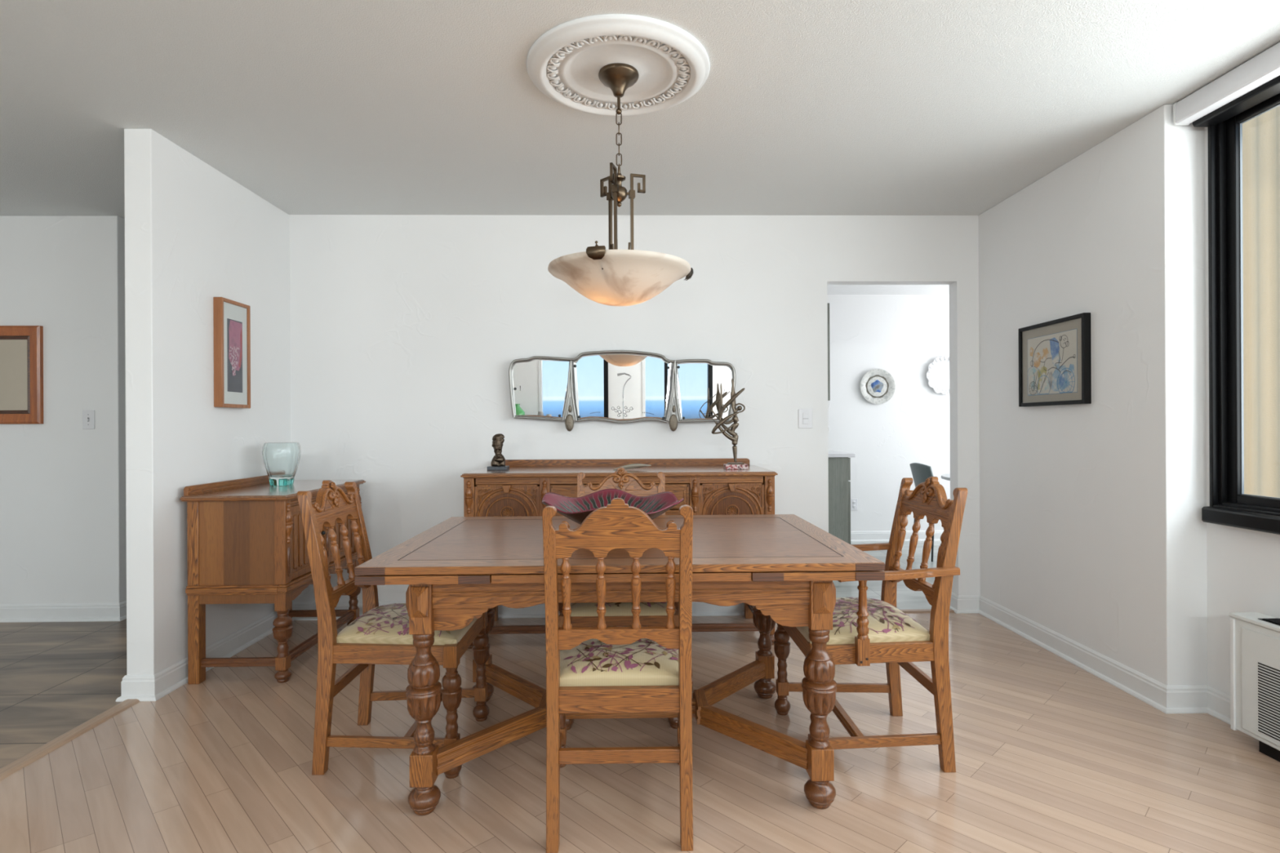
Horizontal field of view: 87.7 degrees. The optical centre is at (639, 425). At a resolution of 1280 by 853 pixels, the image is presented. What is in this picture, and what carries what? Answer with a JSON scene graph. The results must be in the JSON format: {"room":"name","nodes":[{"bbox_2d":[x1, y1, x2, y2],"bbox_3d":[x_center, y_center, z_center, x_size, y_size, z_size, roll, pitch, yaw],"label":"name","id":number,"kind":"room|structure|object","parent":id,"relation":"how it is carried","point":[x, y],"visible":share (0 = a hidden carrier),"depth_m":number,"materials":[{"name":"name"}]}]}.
{"room":"dining room","nodes":[
{"label":"dining room","id":0,"kind":"room"},
{"bbox_2d":[124,128,290,675],"bbox_3d":[-2.154,-0.049,3.445,0.115,2.440,1.190,0,0,-1],"label":"wall","id":1,"kind":"structure","parent":0,"point":[194,235],"depth_m":3.04,"materials":[{"name":"white paint"}]},
{"bbox_2d":[115,606,293,702],"bbox_3d":[-2.147,1.120,3.422,0.167,0.102,1.196,0,0,-1],"label":"baseboard","id":2,"kind":"structure","parent":1,"relation":"attached to","point":[154,687],"depth_m":3.00,"materials":[{"name":"white paint"}]},
{"bbox_2d":[213,297,250,408],"bbox_3d":[-2.076,-0.360,3.398,0.042,0.542,0.250,0,0,-1],"label":"framed picture","id":3,"kind":"object","parent":1,"relation":"attached to","point":[232,318],"visible":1,"depth_m":3.37,"materials":[{"name":"orange wood"}]},
{"bbox_2d":[226,318,242,392],"bbox_3d":[-2.063,-0.352,3.398,0.003,0.366,0.130,0,0,-1],"label":"print","id":4,"kind":"object","parent":3,"relation":"attached to","point":[234,326],"depth_m":3.39,"materials":[{"name":"pink paper"}]},
{"bbox_2d":[0,214,980,604],"bbox_3d":[-0.090,-0.059,4.729,9.200,2.440,1.340,0,0,-1],"label":"wall","id":5,"kind":"structure","parent":0,"point":[406,331],"depth_m":4.04,"materials":[{"name":"white paint"}]},
{"bbox_2d":[0,325,43,423],"bbox_3d":[-3.838,-0.301,3.993,0.495,0.588,0.030,0,0,-1],"label":"framed picture","id":6,"kind":"object","parent":5,"relation":"attached to","point":[21,347],"visible":1,"depth_m":3.99,"materials":[{"name":"brown wood"}]},
{"bbox_2d":[0,600,126,622],"bbox_3d":[-3.330,1.126,4.461,2.696,0.102,0.990,0,0,-40],"label":"baseboard","id":7,"kind":"structure","parent":5,"relation":"attached to","point":[75,612],"depth_m":4.00,"materials":[{"name":"white paint"}]},
{"bbox_2d":[82,409,94,429],"bbox_3d":[-3.320,-0.033,4.011,0.070,0.115,0.014,0,0,-1],"label":"light switch","id":8,"kind":"object","parent":5,"relation":"attached to","point":[88,415],"visible":1,"depth_m":4.01,"materials":[{"name":"white plastic"}]},
{"bbox_2d":[508,350,735,431],"bbox_3d":[-0.104,-0.205,3.995,1.360,0.488,0.036,0,0,-1],"label":"wall mirror","id":9,"kind":"object","parent":5,"relation":"attached to","point":[615,386],"visible":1,"depth_m":4.00,"materials":[{"name":"silver glass"}]},
{"bbox_2d":[292,592,979,620],"bbox_3d":[-0.005,1.109,4.098,4.195,0.102,0.126,0,0,-1],"label":"baseboard","id":10,"kind":"structure","parent":5,"relation":"attached to","point":[959,604],"depth_m":4.04,"materials":[{"name":"white paint"}]},
{"bbox_2d":[798,408,812,428],"bbox_3d":[1.012,-0.040,4.075,0.085,0.118,0.010,0,0,-1],"label":"light switch","id":11,"kind":"object","parent":5,"relation":"attached to","point":[805,415],"visible":1,"depth_m":4.07,"materials":[{"name":"white plastic"}]},
{"bbox_2d":[827,302,830,400],"bbox_3d":[1.264,-0.586,5.625,0.500,0.780,0.600,0,0,-1],"label":"upper cabinet","id":12,"kind":"object","parent":5,"relation":"attached to","point":[828,336],"visible":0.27,"depth_m":5.33,"materials":[{"name":"grey wood"}]},
{"bbox_2d":[899,608,954,613],"bbox_3d":[1.560,1.148,4.115,0.805,0.008,0.050,0,0,-1],"label":"trim","id":13,"kind":"structure","parent":5,"relation":"attached to","point":[918,611],"depth_m":4.10,"materials":[{"name":"brown wood"}]},
{"bbox_2d":[0,0,1279,294],"bbox_3d":[-0.094,-1.329,1.974,9.300,0.100,9.350,0,0,-1],"label":"ceiling","id":14,"kind":"structure","parent":0,"point":[312,107],"depth_m":2.63,"materials":[{"name":"white paint"}]},
{"bbox_2d":[526,13,710,116],"bbox_3d":[-0.077,-1.261,2.399,0.654,0.037,0.654,0,0,-1],"label":"ceiling medallion","id":15,"kind":"object","parent":14,"relation":"attached to","point":[565,63],"visible":1,"depth_m":2.32,"materials":[{"name":"white paint"}]},
{"bbox_2d":[547,62,693,306],"bbox_3d":[-0.068,-0.850,2.393,0.526,0.830,0.524,0,0,-1],"label":"pendant lamp","id":16,"kind":"object","parent":15,"relation":"hanging from","point":[612,277],"visible":1,"depth_m":2.30,"materials":[{"name":"beige glass"}]},
{"bbox_2d":[0,541,1279,852],"bbox_3d":[-0.082,1.200,1.974,9.300,0.080,9.350,0,0,-1],"label":"floor","id":17,"kind":"structure","parent":0,"point":[1051,756],"depth_m":2.24,"materials":[{"name":"brown wood"}]},
{"bbox_2d":[0,698,139,780],"bbox_3d":[-2.099,1.165,0.092,0.065,0.010,5.465,0,0,-1],"label":"trim","id":18,"kind":"structure","parent":17,"relation":"on","point":[5,771],"depth_m":2.47,"materials":[{"name":"brown wood"}]},
{"bbox_2d":[179,475,365,684],"bbox_3d":[-1.825,0.722,3.431,0.475,0.894,0.900,0,0,-1],"label":"sideboard","id":19,"kind":"object","parent":17,"relation":"on","point":[246,542],"visible":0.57,"depth_m":3.02,"materials":[{"name":"brown wood"}]},
{"bbox_2d":[262,442,301,485],"bbox_3d":[-1.891,0.205,3.520,0.183,0.224,0.178,0,0,-1],"label":"glass vase","id":20,"kind":"object","parent":19,"relation":"on","point":[281,460],"visible":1,"depth_m":3.46,"materials":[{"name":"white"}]},
{"bbox_2d":[297,480,489,778],"bbox_3d":[-0.869,0.681,2.421,0.550,0.966,0.490,0,0,-1],"label":"dining chair","id":21,"kind":"object","parent":17,"relation":"on","point":[380,635],"visible":0.77,"depth_m":2.24,"materials":[{"name":"brown wood"}]},
{"bbox_2d":[336,603,477,644],"bbox_3d":[-0.823,0.705,2.421,0.424,0.066,0.424,0,0,-1],"label":"cushion","id":22,"kind":"object","parent":21,"relation":"on","point":[386,624],"depth_m":2.26,"materials":[{"name":"beige fabric"}]},
{"bbox_2d":[542,497,693,852],"bbox_3d":[-0.060,0.677,2.039,0.490,0.966,0.550,0,0,-1],"label":"dining chair","id":23,"kind":"object","parent":17,"relation":"on","point":[635,668],"visible":1,"depth_m":1.83,"materials":[{"name":"brown wood"}]},
{"bbox_2d":[560,626,678,686],"bbox_3d":[-0.061,0.701,2.085,0.424,0.066,0.424,0,0,-1],"label":"cushion","id":24,"kind":"object","parent":23,"relation":"on","point":[644,662],"depth_m":1.91,"materials":[{"name":"beige fabric"}]},
{"bbox_2d":[559,467,678,730],"bbox_3d":[-0.080,0.677,2.801,0.490,0.966,0.550,0,0,-1],"label":"dining chair","id":25,"kind":"object","parent":17,"relation":"on","point":[617,614],"visible":0.2,"depth_m":2.55,"materials":[{"name":"brown wood"}]},
{"bbox_2d":[569,602,675,616],"bbox_3d":[-0.079,0.701,2.755,0.424,0.066,0.424,0,0,-1],"label":"cushion","id":26,"kind":"object","parent":25,"relation":"on","point":[589,609],"depth_m":2.55,"materials":[{"name":"beige fabric"}]},
{"bbox_2d":[460,457,777,648],"bbox_3d":[-0.108,0.682,3.744,1.658,0.956,0.575,0,0,-1],"label":"sideboard","id":27,"kind":"object","parent":17,"relation":"on","point":[708,488],"visible":0.35,"depth_m":3.49,"materials":[{"name":"brown wood"}]},
{"bbox_2d":[487,433,509,470],"bbox_3d":[-0.792,0.149,3.726,0.110,0.202,0.080,0,0,-1],"label":"statue","id":28,"kind":"object","parent":27,"relation":"on","point":[498,462],"visible":1,"depth_m":3.71,"materials":[{"name":"metal"}]},
{"bbox_2d":[613,463,651,470],"bbox_3d":[-0.043,0.229,3.660,0.211,0.032,0.073,0,0,-1],"label":"dish","id":29,"kind":"object","parent":27,"relation":"on","point":[632,465],"visible":0.92,"depth_m":3.65,"materials":[{"name":"grey ceramic"}]},
{"bbox_2d":[710,377,747,469],"bbox_3d":[0.492,-0.009,3.700,0.200,0.504,0.090,0,0,-1],"label":"statue","id":30,"kind":"object","parent":27,"relation":"on","point":[733,427],"visible":1,"depth_m":3.69,"materials":[{"name":"brown metal"}]},
{"bbox_2d":[354,514,884,815],"bbox_3d":[-0.060,0.780,2.429,1.514,0.760,1.052,0,0,-1],"label":"dining table","id":31,"kind":"object","parent":17,"relation":"on","point":[457,570],"visible":0.94,"depth_m":2.01,"materials":[{"name":"brown wood"}]},
{"bbox_2d":[541,488,684,524],"bbox_3d":[-0.100,0.326,2.442,0.518,0.147,0.429,0,0,-1],"label":"bowl","id":32,"kind":"object","parent":31,"relation":"on","point":[576,509],"visible":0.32,"depth_m":2.55,"materials":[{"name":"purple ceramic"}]},
{"bbox_2d":[828,457,850,544],"bbox_3d":[1.379,0.706,5.637,0.636,0.895,0.620,0,0,-1],"label":"base cabinet","id":33,"kind":"object","parent":17,"relation":"on","point":[839,468],"visible":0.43,"depth_m":5.33,"materials":[{"name":"grey wood"}]},
{"bbox_2d":[828,450,855,457],"bbox_3d":[1.364,0.243,5.637,0.690,0.029,0.680,0,0,-1],"label":"countertop","id":34,"kind":"structure","parent":33,"relation":"on","point":[831,453],"depth_m":5.30,"materials":[{"name":"white plastic"}]},
{"bbox_2d":[773,476,968,773],"bbox_3d":[0.816,0.673,2.441,0.550,0.966,0.590,0,0,-1],"label":"armchair","id":35,"kind":"object","parent":17,"relation":"on","point":[865,631],"visible":0.71,"depth_m":2.24,"materials":[{"name":"brown wood"}]},
{"bbox_2d":[795,597,929,644],"bbox_3d":[0.769,0.697,2.440,0.424,0.066,0.484,0,0,-1],"label":"cushion","id":36,"kind":"object","parent":35,"relation":"on","point":[887,624],"depth_m":2.26,"materials":[{"name":"beige fabric"}]},
{"bbox_2d":[909,462,933,561],"bbox_3d":[2.657,0.737,5.801,0.517,0.821,0.420,0,0,-1],"label":"chair","id":37,"kind":"object","parent":17,"relation":"on","point":[920,472],"visible":0.38,"depth_m":5.74,"materials":[{"name":"grey fabric"}]},
{"bbox_2d":[941,473,950,480],"bbox_3d":[2.855,0.772,5.105,1.000,0.748,1.000,0,0,-1],"label":"kitchen table","id":38,"kind":"object","parent":17,"relation":"on","point":[946,477],"visible":0.09,"depth_m":5.21,"materials":[{"name":"grey laminate"}]},
{"bbox_2d":[1228,612,1279,762],"bbox_3d":[2.220,0.913,1.710,0.108,0.471,1.456,0,0,-1],"label":"heating unit","id":39,"kind":"object","parent":17,"relation":"on","point":[1255,637],"visible":1,"depth_m":2.34,"materials":[{"name":"white metal"}]},
{"bbox_2d":[1257,617,1279,626],"bbox_3d":[2.228,0.681,1.698,0.074,0.006,1.310,0,0,-1],"label":"grille","id":40,"kind":"object","parent":39,"relation":"attached to","point":[1273,621],"depth_m":2.32,"materials":[{"name":"black paint"}]},
{"bbox_2d":[827,294,950,531],"bbox_3d":[2.424,-0.072,6.647,4.100,2.440,0.100,0,0,-1],"label":"wall","id":41,"kind":"structure","parent":0,"point":[901,335],"depth_m":6.60,"materials":[{"name":"white paint"}]},
{"bbox_2d":[850,498,857,510],"bbox_3d":[2.116,0.784,6.586,0.070,0.115,0.011,0,0,-1],"label":"wall outlet","id":42,"kind":"object","parent":41,"relation":"attached to","point":[854,502],"visible":0.97,"depth_m":6.58,"materials":[{"name":"white plastic"}]},
{"bbox_2d":[860,368,895,404],"bbox_3d":[2.341,-0.381,6.578,0.350,0.350,0.032,0,0,-1],"label":"wall plate","id":43,"kind":"object","parent":41,"relation":"attached to","point":[877,386],"visible":1,"depth_m":6.57,"materials":[{"name":"grey ceramic"}]},
{"bbox_2d":[850,530,943,542],"bbox_3d":[2.381,1.097,6.583,3.800,0.102,0.026,0,0,-1],"label":"baseboard","id":44,"kind":"structure","parent":41,"relation":"attached to","point":[870,535],"depth_m":6.58,"materials":[{"name":"white paint"}]},
{"bbox_2d":[926,355,949,395],"bbox_3d":[3.019,-0.493,6.586,0.398,0.398,0.041,0,0,-1],"label":"wall plate","id":45,"kind":"object","parent":41,"relation":"attached to","point":[938,373],"visible":0.6,"depth_m":6.59,"materials":[{"name":"white ceramic"}]},
{"bbox_2d":[977,104,1207,685],"bbox_3d":[2.243,-0.071,3.403,0.285,2.440,1.440,0,0,-1],"label":"wall","id":46,"kind":"structure","parent":0,"point":[1093,531],"depth_m":2.99,"materials":[{"name":"white paint"}]},
{"bbox_2d":[1017,312,1091,406],"bbox_3d":[2.083,-0.313,3.370,0.034,0.425,0.522,0,0,-1],"label":"framed picture","id":47,"kind":"object","parent":46,"relation":"attached to","point":[1055,362],"visible":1,"depth_m":3.32,"materials":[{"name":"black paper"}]},
{"bbox_2d":[977,595,1230,724],"bbox_3d":[2.226,1.098,0.772,0.191,0.102,6.660,0,0,-1],"label":"baseboard","id":48,"kind":"structure","parent":46,"relation":"attached to","point":[1198,699],"depth_m":2.93,"materials":[{"name":"white paint"}]},
{"bbox_2d":[1206,522,1279,695],"bbox_3d":[2.389,-0.072,0.066,0.120,2.440,5.240,0,0,-1],"label":"wall","id":49,"kind":"structure","parent":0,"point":[1243,565],"depth_m":2.58,"materials":[{"name":"white paint"}]},
{"bbox_2d":[1192,75,1279,534],"bbox_3d":[2.302,-0.426,1.237,0.155,1.620,2.895,0,0,-1],"label":"window","id":50,"kind":"structure","parent":49,"relation":"attached to","point":[1229,506],"depth_m":2.61,"materials":[{"name":"black paint"}]},
{"bbox_2d":[1173,41,1279,124],"bbox_3d":[2.228,-1.244,1.235,0.141,0.088,2.865,0,0,-1],"label":"roller blind","id":51,"kind":"object","parent":50,"relation":"attached to","point":[1263,68],"visible":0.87,"depth_m":2.42,"materials":[{"name":"white plastic"}]},
{"label":"outside","id":52,"kind":"structure","parent":0,"visible":0},
{"bbox_2d":[1242,105,1279,497],"bbox_3d":[4.430,-0.862,3.499,4.000,6.000,0.372,0,0,-1],"label":"wall","id":53,"kind":"structure","parent":52,"point":[1261,133],"depth_m":3.30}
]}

